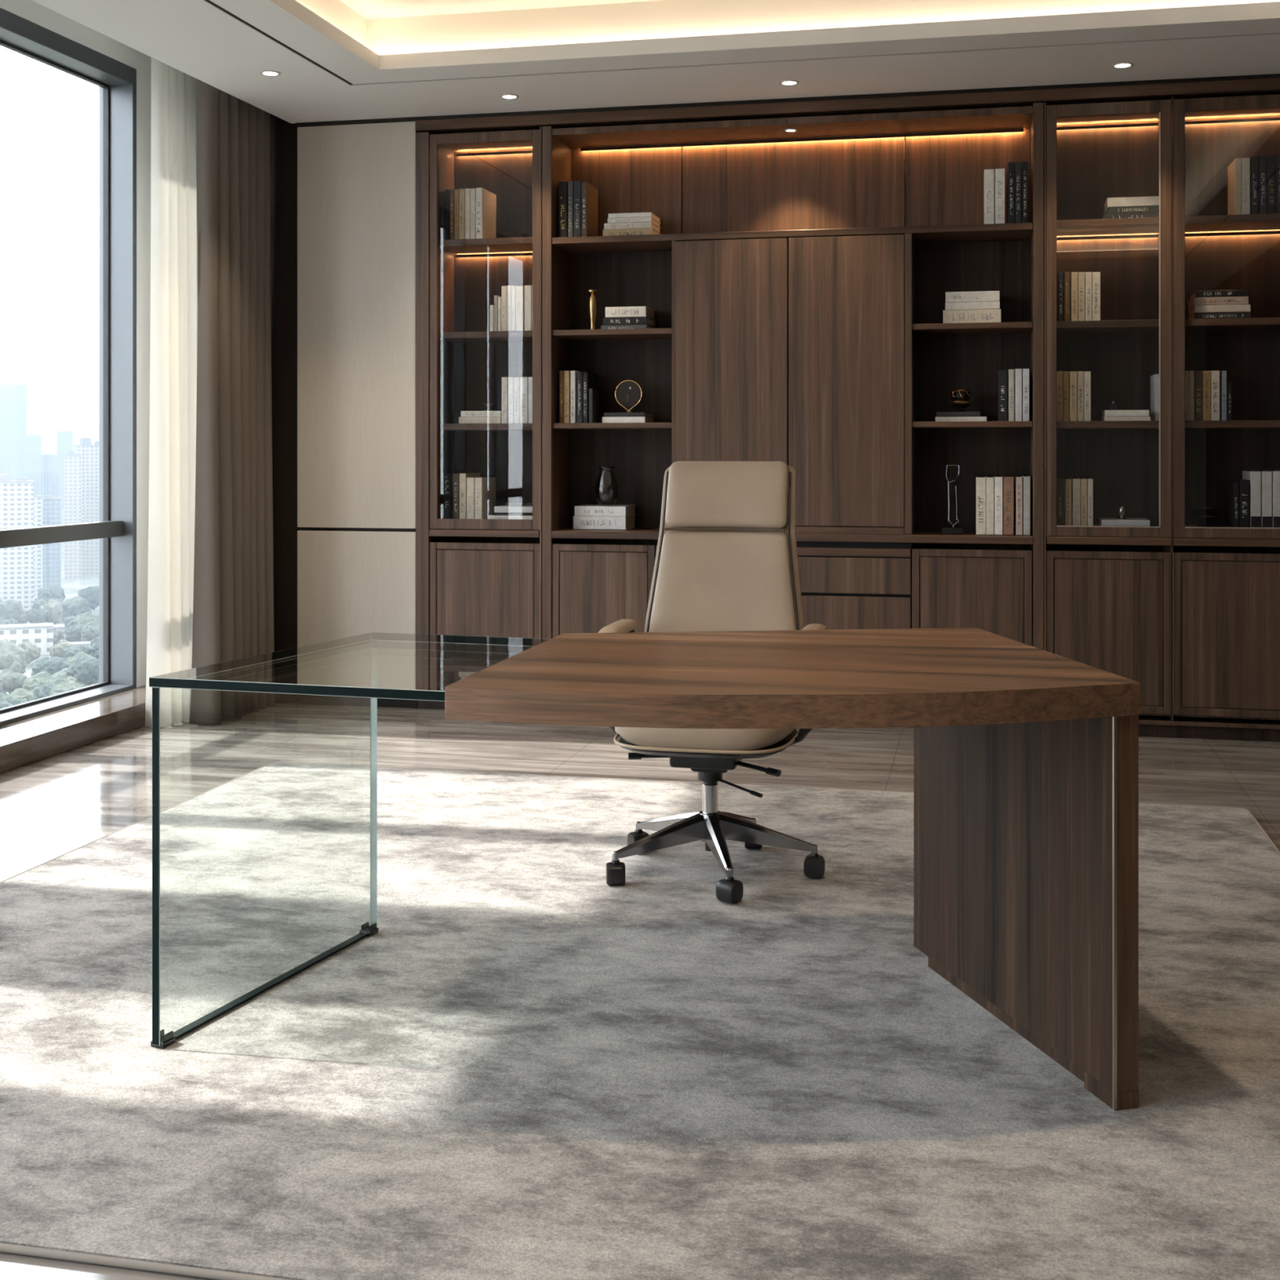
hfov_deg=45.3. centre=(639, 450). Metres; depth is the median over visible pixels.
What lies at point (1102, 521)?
book
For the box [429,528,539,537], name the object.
shelf
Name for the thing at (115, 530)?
window
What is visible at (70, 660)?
tree
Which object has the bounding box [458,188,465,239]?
book
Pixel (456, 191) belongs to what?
book
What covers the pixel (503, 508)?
book
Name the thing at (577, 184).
book
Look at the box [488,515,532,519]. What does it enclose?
book
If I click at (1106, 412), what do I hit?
book
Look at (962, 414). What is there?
book
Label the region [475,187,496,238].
book
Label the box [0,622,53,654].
building
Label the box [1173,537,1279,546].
countertop
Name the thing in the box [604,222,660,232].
book
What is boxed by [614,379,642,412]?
ring sculpture
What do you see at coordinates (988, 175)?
book
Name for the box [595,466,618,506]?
glass vase
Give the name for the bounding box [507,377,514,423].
book
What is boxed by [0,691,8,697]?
tree
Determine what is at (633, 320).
book
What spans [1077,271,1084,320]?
book
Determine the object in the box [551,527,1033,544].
countertop
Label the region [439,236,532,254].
shelf
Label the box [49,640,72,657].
tree
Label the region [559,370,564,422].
book
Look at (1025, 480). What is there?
book
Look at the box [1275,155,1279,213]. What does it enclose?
book
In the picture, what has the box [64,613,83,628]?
tree
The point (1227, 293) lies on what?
book
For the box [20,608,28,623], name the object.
tree
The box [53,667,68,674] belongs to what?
tree
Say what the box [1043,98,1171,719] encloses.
display cabinet
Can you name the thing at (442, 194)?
book
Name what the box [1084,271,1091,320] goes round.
book
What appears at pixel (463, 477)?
book
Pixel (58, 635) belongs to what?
tree
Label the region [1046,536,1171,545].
countertop
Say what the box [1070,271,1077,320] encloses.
book
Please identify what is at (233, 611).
curtain
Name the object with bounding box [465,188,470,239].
book
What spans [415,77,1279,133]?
crown molding
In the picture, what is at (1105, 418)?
book
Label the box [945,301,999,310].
book
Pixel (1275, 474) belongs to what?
book
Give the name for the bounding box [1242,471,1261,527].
book
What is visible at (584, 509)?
book
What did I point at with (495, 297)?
book
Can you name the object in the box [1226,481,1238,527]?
book
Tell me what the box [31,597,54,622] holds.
tree
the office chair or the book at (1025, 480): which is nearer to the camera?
the office chair
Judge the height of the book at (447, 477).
0.209 m
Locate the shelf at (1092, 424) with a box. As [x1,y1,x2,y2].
[1056,420,1159,429]
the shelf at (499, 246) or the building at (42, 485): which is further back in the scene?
the building at (42, 485)
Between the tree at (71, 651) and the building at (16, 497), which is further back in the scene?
the building at (16, 497)
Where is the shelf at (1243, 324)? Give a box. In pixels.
[1185,317,1279,331]
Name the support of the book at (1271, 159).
on the display cabinet at (1225, 580)
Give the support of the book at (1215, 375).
on the display cabinet at (1225, 580)
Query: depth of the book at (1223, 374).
6.23 m
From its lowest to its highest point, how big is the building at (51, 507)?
73.000 m
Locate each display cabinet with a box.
[415,126,542,690]
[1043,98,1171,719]
[1171,93,1279,720]
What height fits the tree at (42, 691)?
14.202 m
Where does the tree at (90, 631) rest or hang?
on the ground
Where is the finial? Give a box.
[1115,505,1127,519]
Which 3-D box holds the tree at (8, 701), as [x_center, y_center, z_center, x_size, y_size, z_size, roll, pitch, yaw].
[-230.560,98.577,560.241,14.072,17.150,13.790,0,0,-11]
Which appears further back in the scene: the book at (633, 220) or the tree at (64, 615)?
the tree at (64, 615)
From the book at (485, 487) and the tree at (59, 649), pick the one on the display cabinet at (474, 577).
the book at (485, 487)
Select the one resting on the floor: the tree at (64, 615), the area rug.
the area rug
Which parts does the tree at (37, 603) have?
crown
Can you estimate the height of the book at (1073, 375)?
0.207 m
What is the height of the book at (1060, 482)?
0.194 m
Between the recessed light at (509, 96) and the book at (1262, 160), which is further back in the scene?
the recessed light at (509, 96)
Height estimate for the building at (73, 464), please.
107.000 m
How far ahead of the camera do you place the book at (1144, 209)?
6.33 m
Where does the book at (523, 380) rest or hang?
on the display cabinet at (474, 577)
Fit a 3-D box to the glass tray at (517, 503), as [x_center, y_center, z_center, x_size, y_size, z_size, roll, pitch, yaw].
[-0.551,0.242,6.966,0.128,0.017,0.128,0,0,13]
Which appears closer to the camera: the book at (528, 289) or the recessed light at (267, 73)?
the recessed light at (267, 73)
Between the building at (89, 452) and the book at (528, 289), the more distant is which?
the building at (89, 452)
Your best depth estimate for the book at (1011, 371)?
6.41 m
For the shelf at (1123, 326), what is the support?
attached to the display cabinet at (1107, 589)
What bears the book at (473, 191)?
on the display cabinet at (474, 577)
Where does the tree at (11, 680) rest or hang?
on the ground
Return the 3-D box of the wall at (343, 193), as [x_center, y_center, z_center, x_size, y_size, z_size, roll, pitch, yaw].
[0.565,-0.392,6.802,6.250,3.112,0.475,0,0,13]
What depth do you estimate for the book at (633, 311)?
6.81 m
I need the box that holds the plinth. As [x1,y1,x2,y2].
[417,689,1279,742]
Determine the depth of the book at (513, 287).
6.89 m
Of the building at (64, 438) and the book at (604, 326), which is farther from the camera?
the building at (64, 438)
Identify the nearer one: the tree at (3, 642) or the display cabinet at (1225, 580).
the display cabinet at (1225, 580)
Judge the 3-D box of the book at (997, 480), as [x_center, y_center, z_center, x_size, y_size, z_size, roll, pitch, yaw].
[1.523,0.231,6.516,0.033,0.242,0.206,0,0,13]
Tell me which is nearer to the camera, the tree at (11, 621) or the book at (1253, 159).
the book at (1253, 159)
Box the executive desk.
[149,627,1141,1111]
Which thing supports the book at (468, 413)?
on the book at (461, 420)
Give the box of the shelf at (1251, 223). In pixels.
[1185,213,1279,233]
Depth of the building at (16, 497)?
1002.36 m
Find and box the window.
[0,8,136,725]
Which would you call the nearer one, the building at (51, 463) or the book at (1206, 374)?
the book at (1206, 374)
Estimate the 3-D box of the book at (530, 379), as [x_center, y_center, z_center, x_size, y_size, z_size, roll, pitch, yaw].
[-0.466,-0.226,6.969,0.026,0.208,0.205,0,0,13]
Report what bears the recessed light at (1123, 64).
in the ceiling
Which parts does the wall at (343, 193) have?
wall panel, wall panel, trim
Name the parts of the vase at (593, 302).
stem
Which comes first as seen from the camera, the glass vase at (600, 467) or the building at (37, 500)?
the glass vase at (600, 467)
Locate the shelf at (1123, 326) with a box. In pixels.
[1056,319,1159,333]
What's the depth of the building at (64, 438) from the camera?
2999.09 m
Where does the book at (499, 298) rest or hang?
on the display cabinet at (474, 577)
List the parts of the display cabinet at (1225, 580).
glass door, door frame, panel, door, door panel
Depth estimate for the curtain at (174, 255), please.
6.50 m
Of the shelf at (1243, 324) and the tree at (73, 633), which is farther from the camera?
the tree at (73, 633)
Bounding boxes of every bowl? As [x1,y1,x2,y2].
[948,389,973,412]
[1186,515,1224,526]
[1189,506,1221,515]
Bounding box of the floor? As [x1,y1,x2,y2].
[0,702,1279,1279]
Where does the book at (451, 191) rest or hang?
on the display cabinet at (474, 577)
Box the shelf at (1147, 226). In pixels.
[1056,217,1159,236]
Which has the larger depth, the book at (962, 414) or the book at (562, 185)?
the book at (562, 185)
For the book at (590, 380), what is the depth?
6.81 m
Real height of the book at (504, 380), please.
0.209 m
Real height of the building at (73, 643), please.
7.200 m
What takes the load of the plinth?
on the floor
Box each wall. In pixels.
[0,0,151,687]
[270,73,1279,708]
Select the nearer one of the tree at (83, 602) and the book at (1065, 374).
the book at (1065, 374)
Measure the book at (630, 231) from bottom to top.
0.041 m
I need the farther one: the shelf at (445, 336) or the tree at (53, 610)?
the tree at (53, 610)
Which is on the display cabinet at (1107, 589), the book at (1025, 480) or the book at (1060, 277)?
the book at (1060, 277)
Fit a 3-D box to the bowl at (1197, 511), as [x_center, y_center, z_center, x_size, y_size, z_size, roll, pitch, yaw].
[2.335,0.256,6.334,0.124,0.045,0.124,0,0,13]
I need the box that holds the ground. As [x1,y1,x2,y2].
[0,509,98,693]
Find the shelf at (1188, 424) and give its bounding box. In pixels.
[1185,420,1279,428]
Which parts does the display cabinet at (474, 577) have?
glass door, door frame, door, door panel, panel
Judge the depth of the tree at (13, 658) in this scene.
699.76 m
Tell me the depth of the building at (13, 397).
1808.85 m
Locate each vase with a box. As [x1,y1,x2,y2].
[586,289,598,329]
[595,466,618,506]
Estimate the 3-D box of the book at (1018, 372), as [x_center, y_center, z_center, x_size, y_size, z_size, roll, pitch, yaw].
[1.602,-0.232,6.499,0.027,0.220,0.205,0,0,13]
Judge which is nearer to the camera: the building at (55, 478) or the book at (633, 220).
the book at (633, 220)
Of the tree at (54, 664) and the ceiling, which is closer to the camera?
the ceiling
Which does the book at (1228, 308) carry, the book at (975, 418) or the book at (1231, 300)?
the book at (1231, 300)
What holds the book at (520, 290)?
on the display cabinet at (474, 577)
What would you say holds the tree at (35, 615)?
on the ground
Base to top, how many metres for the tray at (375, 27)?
0.217 m
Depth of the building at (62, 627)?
861.98 m
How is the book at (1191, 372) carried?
on the display cabinet at (1225, 580)
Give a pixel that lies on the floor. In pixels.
(51, 807)
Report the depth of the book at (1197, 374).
6.25 m
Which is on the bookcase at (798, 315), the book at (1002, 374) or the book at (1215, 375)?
the book at (1002, 374)
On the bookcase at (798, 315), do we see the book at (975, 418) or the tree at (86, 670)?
the book at (975, 418)
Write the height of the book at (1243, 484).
0.193 m
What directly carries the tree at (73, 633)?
on the ground
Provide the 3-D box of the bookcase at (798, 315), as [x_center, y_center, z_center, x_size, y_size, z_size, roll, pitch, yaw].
[0.654,-0.170,6.718,2.144,2.527,0.365,0,0,13]
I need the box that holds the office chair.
[598,461,826,903]
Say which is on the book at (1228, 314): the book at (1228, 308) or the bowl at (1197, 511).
the book at (1228, 308)
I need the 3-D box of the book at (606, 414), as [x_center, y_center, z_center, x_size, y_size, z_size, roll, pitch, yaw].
[-0.048,-0.160,6.904,0.189,0.018,0.200,0,0,13]
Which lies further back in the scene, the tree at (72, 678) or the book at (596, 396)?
the tree at (72, 678)
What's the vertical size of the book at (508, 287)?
0.207 m
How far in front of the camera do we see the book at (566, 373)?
6.82 m
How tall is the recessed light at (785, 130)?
0.016 m
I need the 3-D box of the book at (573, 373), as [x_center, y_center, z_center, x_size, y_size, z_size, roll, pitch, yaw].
[-0.277,-0.239,6.916,0.022,0.234,0.206,0,0,13]
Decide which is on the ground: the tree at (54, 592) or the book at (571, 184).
the tree at (54, 592)
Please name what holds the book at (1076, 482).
on the display cabinet at (1107, 589)
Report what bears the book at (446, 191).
on the display cabinet at (474, 577)
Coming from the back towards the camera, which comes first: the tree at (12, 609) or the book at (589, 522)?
the tree at (12, 609)
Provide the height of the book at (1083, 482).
0.195 m
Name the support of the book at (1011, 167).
on the bookcase at (798, 315)
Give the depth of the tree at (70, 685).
598.39 m
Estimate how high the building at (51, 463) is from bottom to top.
100.200 m
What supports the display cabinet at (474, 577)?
on the floor
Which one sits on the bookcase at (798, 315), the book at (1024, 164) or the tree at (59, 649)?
the book at (1024, 164)
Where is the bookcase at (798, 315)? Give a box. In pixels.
[542,102,1043,649]
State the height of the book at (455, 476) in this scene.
0.209 m
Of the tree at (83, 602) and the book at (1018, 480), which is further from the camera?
the tree at (83, 602)
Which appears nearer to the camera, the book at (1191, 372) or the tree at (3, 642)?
the book at (1191, 372)
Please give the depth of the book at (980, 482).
6.43 m
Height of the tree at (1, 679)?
15.144 m
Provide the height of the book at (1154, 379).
0.195 m
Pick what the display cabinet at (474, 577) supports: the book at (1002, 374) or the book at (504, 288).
the book at (504, 288)
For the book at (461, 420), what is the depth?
6.92 m
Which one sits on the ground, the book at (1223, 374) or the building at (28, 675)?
the building at (28, 675)
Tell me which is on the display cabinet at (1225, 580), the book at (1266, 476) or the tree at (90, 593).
the book at (1266, 476)
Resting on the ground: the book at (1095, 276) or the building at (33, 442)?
the building at (33, 442)
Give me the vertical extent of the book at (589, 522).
0.059 m
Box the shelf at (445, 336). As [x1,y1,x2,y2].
[439,330,532,342]
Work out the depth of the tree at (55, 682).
613.03 m
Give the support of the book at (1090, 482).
on the display cabinet at (1107, 589)
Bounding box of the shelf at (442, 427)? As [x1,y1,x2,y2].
[439,423,532,431]
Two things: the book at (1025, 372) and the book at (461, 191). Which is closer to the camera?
the book at (1025, 372)
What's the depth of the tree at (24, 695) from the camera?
593.74 m
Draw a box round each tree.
[0,599,22,619]
[0,617,18,624]
[0,639,19,647]
[0,644,8,670]
[0,644,26,673]
[0,668,26,693]
[0,677,3,692]
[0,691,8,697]
[0,696,24,708]
[2,688,37,702]
[16,615,22,623]
[17,640,40,664]
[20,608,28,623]
[22,671,64,691]
[26,608,46,623]
[30,683,56,698]
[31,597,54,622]
[31,656,70,675]
[38,585,65,599]
[39,600,62,624]
[45,678,66,687]
[48,680,83,695]
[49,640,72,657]
[51,598,64,602]
[53,627,63,644]
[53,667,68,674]
[58,671,70,681]
[60,601,67,622]
[62,600,82,617]
[64,595,89,613]
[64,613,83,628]
[64,624,84,642]
[64,644,90,658]
[66,651,94,663]
[66,657,98,685]
[66,675,89,686]
[74,611,98,625]
[77,586,98,613]
[80,621,98,641]
[89,636,98,647]
[89,640,98,658]
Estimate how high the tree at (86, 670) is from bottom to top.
21.192 m
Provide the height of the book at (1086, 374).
0.206 m
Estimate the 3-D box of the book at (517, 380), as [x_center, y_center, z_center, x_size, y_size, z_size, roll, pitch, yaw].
[-0.532,-0.226,6.983,0.027,0.208,0.206,0,0,13]
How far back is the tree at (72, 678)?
633.11 m
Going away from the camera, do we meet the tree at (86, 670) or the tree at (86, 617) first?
the tree at (86, 670)
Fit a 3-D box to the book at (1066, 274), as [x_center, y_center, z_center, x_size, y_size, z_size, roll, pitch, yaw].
[1.796,-0.638,6.465,0.022,0.207,0.206,0,0,13]
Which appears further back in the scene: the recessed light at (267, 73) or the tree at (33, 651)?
the tree at (33, 651)
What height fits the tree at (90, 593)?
18.667 m
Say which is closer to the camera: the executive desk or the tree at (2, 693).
the executive desk
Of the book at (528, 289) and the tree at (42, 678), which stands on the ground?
the tree at (42, 678)
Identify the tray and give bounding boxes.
[295,0,1279,55]
[504,502,532,506]
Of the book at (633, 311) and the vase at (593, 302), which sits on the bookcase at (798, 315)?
the vase at (593, 302)
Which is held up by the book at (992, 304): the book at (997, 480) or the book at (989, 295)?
the book at (989, 295)
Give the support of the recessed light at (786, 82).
in the ceiling
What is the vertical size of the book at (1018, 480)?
0.242 m
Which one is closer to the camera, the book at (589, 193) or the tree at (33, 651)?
the book at (589, 193)
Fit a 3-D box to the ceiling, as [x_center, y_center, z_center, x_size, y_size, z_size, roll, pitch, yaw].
[-0.420,-1.726,2.373,6.250,0.444,9.450,0,0,13]
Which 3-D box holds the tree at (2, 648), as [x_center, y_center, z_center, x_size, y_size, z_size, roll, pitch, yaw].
[-300.162,99.237,723.372,13.747,15.830,15.685,0,0,33]
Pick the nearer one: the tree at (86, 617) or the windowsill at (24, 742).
the windowsill at (24, 742)
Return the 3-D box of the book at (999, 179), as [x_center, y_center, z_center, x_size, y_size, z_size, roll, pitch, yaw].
[1.528,-1.060,6.515,0.040,0.239,0.206,0,0,13]
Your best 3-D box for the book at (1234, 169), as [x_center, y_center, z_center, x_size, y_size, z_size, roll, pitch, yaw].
[2.450,-1.069,6.320,0.022,0.235,0.205,0,0,13]
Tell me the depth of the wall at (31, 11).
6.91 m
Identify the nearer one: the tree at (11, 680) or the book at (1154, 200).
the book at (1154, 200)
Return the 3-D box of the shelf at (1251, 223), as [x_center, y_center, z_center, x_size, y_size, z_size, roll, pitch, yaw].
[2.441,-0.938,6.331,0.497,0.029,0.302,0,0,13]
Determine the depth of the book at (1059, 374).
6.37 m
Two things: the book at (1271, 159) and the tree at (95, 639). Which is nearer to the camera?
the book at (1271, 159)
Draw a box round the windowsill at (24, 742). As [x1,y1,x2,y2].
[0,684,146,773]
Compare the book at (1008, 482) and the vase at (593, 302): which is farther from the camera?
the vase at (593, 302)
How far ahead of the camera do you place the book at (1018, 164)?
6.40 m
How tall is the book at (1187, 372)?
0.205 m
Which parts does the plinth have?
plinth rail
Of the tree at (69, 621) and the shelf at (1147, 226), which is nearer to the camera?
the shelf at (1147, 226)
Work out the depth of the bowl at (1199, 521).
6.29 m
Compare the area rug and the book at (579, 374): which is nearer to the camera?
the area rug
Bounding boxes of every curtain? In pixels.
[145,57,197,727]
[189,78,274,724]
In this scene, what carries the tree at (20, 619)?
on the ground
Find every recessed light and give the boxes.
[259,70,280,75]
[499,93,519,99]
[778,80,799,85]
[784,128,797,132]
[1111,62,1133,68]
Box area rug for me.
[0,761,1279,1279]
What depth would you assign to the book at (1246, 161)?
6.21 m
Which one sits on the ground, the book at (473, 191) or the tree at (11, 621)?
the tree at (11, 621)
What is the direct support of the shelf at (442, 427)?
attached to the display cabinet at (474, 577)
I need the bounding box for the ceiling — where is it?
[31,0,1279,123]
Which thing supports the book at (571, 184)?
on the bookcase at (798, 315)
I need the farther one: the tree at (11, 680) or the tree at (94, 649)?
the tree at (94, 649)
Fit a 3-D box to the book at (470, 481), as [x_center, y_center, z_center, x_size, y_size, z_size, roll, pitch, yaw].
[-0.744,0.217,7.030,0.035,0.190,0.206,0,0,13]
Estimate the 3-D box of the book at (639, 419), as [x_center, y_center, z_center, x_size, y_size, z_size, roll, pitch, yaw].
[-0.052,-0.136,6.905,0.196,0.028,0.200,0,0,13]
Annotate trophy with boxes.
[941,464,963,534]
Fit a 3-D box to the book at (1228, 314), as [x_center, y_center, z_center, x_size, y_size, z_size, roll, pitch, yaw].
[2.398,-0.550,6.350,0.219,0.029,0.201,0,0,13]
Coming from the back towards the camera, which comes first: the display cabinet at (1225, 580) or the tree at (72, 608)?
the tree at (72, 608)
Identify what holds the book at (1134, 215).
on the display cabinet at (1107, 589)
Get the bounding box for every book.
[439,191,444,239]
[443,472,460,518]
[444,189,449,239]
[449,189,454,239]
[453,472,467,519]
[454,189,458,239]
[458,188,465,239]
[458,417,501,423]
[459,472,479,519]
[461,410,501,417]
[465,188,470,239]
[466,476,484,519]
[470,188,475,239]
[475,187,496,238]
[475,476,496,519]
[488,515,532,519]
[489,305,493,331]
[492,512,532,515]
[493,295,501,331]
[493,505,532,512]
[497,297,501,331]
[501,285,506,331]
[501,377,508,423]
[506,285,511,330]
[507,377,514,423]
[511,285,515,330]
[514,377,519,423]
[515,285,524,330]
[520,377,528,423]
[524,285,532,330]
[528,377,532,423]
[558,181,568,237]
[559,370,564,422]
[564,370,570,422]
[568,181,573,236]
[570,370,577,422]
[573,180,582,236]
[573,514,635,529]
[574,504,635,515]
[576,371,584,422]
[582,182,598,236]
[582,372,598,422]
[589,388,603,422]
[600,324,655,328]
[602,228,661,235]
[602,416,653,422]
[603,316,656,328]
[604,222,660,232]
[604,306,655,319]
[604,412,654,417]
[607,217,660,227]
[608,212,660,222]
[935,416,986,421]
[936,411,980,417]
[942,309,1000,323]
[945,290,999,302]
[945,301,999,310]
[976,476,986,534]
[983,168,994,224]
[986,476,993,534]
[994,168,1004,223]
[994,475,1002,534]
[997,369,1007,421]
[1003,475,1013,534]
[1007,161,1014,223]
[1008,368,1013,421]
[1013,368,1022,421]
[1014,161,1021,222]
[1014,475,1022,534]
[1021,161,1027,222]
[1022,368,1029,421]
[1022,475,1030,535]
[1056,271,1063,321]
[1056,371,1062,421]
[1056,478,1064,525]
[1062,371,1069,421]
[1063,271,1070,320]
[1063,478,1071,525]
[1068,371,1076,421]
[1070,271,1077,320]
[1070,478,1080,525]
[1076,371,1084,421]
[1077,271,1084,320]
[1080,478,1087,525]
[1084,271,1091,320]
[1084,371,1090,421]
[1086,478,1093,525]
[1091,271,1100,320]
[1097,517,1150,526]
[1101,409,1149,417]
[1101,416,1150,421]
[1102,213,1159,218]
[1103,195,1159,214]
[1104,205,1159,214]
[1150,373,1159,420]
[1185,370,1189,420]
[1187,296,1248,309]
[1187,304,1250,316]
[1187,311,1251,319]
[1189,289,1246,299]
[1189,370,1194,420]
[1194,370,1202,420]
[1202,370,1210,420]
[1210,370,1219,420]
[1219,370,1226,420]
[1226,382,1231,420]
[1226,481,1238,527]
[1227,158,1241,214]
[1231,479,1249,527]
[1241,157,1249,214]
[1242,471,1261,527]
[1249,155,1257,213]
[1257,155,1266,213]
[1261,471,1271,527]
[1263,470,1279,528]
[1266,155,1275,213]
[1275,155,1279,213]
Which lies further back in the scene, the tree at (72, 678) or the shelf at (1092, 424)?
the tree at (72, 678)
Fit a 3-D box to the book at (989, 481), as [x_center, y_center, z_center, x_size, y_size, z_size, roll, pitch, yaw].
[1.489,0.232,6.524,0.031,0.240,0.206,0,0,13]
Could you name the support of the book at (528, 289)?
on the display cabinet at (474, 577)
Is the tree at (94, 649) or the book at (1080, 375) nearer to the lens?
the book at (1080, 375)
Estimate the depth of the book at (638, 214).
6.79 m
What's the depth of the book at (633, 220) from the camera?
6.79 m
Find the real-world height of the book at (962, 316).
0.063 m
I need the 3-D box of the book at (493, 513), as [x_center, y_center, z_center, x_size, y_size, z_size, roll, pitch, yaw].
[-0.552,0.285,6.985,0.190,0.011,0.200,0,0,13]
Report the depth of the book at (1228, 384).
6.23 m
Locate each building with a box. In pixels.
[0,384,26,480]
[0,473,34,610]
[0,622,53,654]
[22,673,31,677]
[26,434,41,479]
[27,470,51,497]
[33,493,43,597]
[41,454,67,509]
[42,495,61,587]
[50,471,59,497]
[53,624,66,640]
[57,431,73,454]
[63,450,81,579]
[69,641,90,647]
[74,438,98,575]
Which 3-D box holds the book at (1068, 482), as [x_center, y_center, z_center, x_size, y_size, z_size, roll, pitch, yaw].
[1.800,0.215,6.465,0.025,0.194,0.206,0,0,13]
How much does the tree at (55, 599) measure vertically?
14.276 m
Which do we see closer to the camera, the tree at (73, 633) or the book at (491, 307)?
the book at (491, 307)
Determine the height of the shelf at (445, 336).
0.029 m
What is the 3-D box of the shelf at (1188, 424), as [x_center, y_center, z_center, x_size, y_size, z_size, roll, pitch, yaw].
[2.441,-0.107,6.331,0.497,0.029,0.302,0,0,13]
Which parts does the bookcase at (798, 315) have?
door panel, door, door frame, shelf, shelf, niche panel, cupboard door, shelf, niche panel, panel, cupboard door, rail, rail, drawer, drawer, niche panel, door, door panel, door frame, shelf, shelf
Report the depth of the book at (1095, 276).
6.34 m
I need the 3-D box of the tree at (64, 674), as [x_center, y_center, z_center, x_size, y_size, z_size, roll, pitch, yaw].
[-240.532,99.483,637.050,18.616,15.337,16.316,0,0,4]

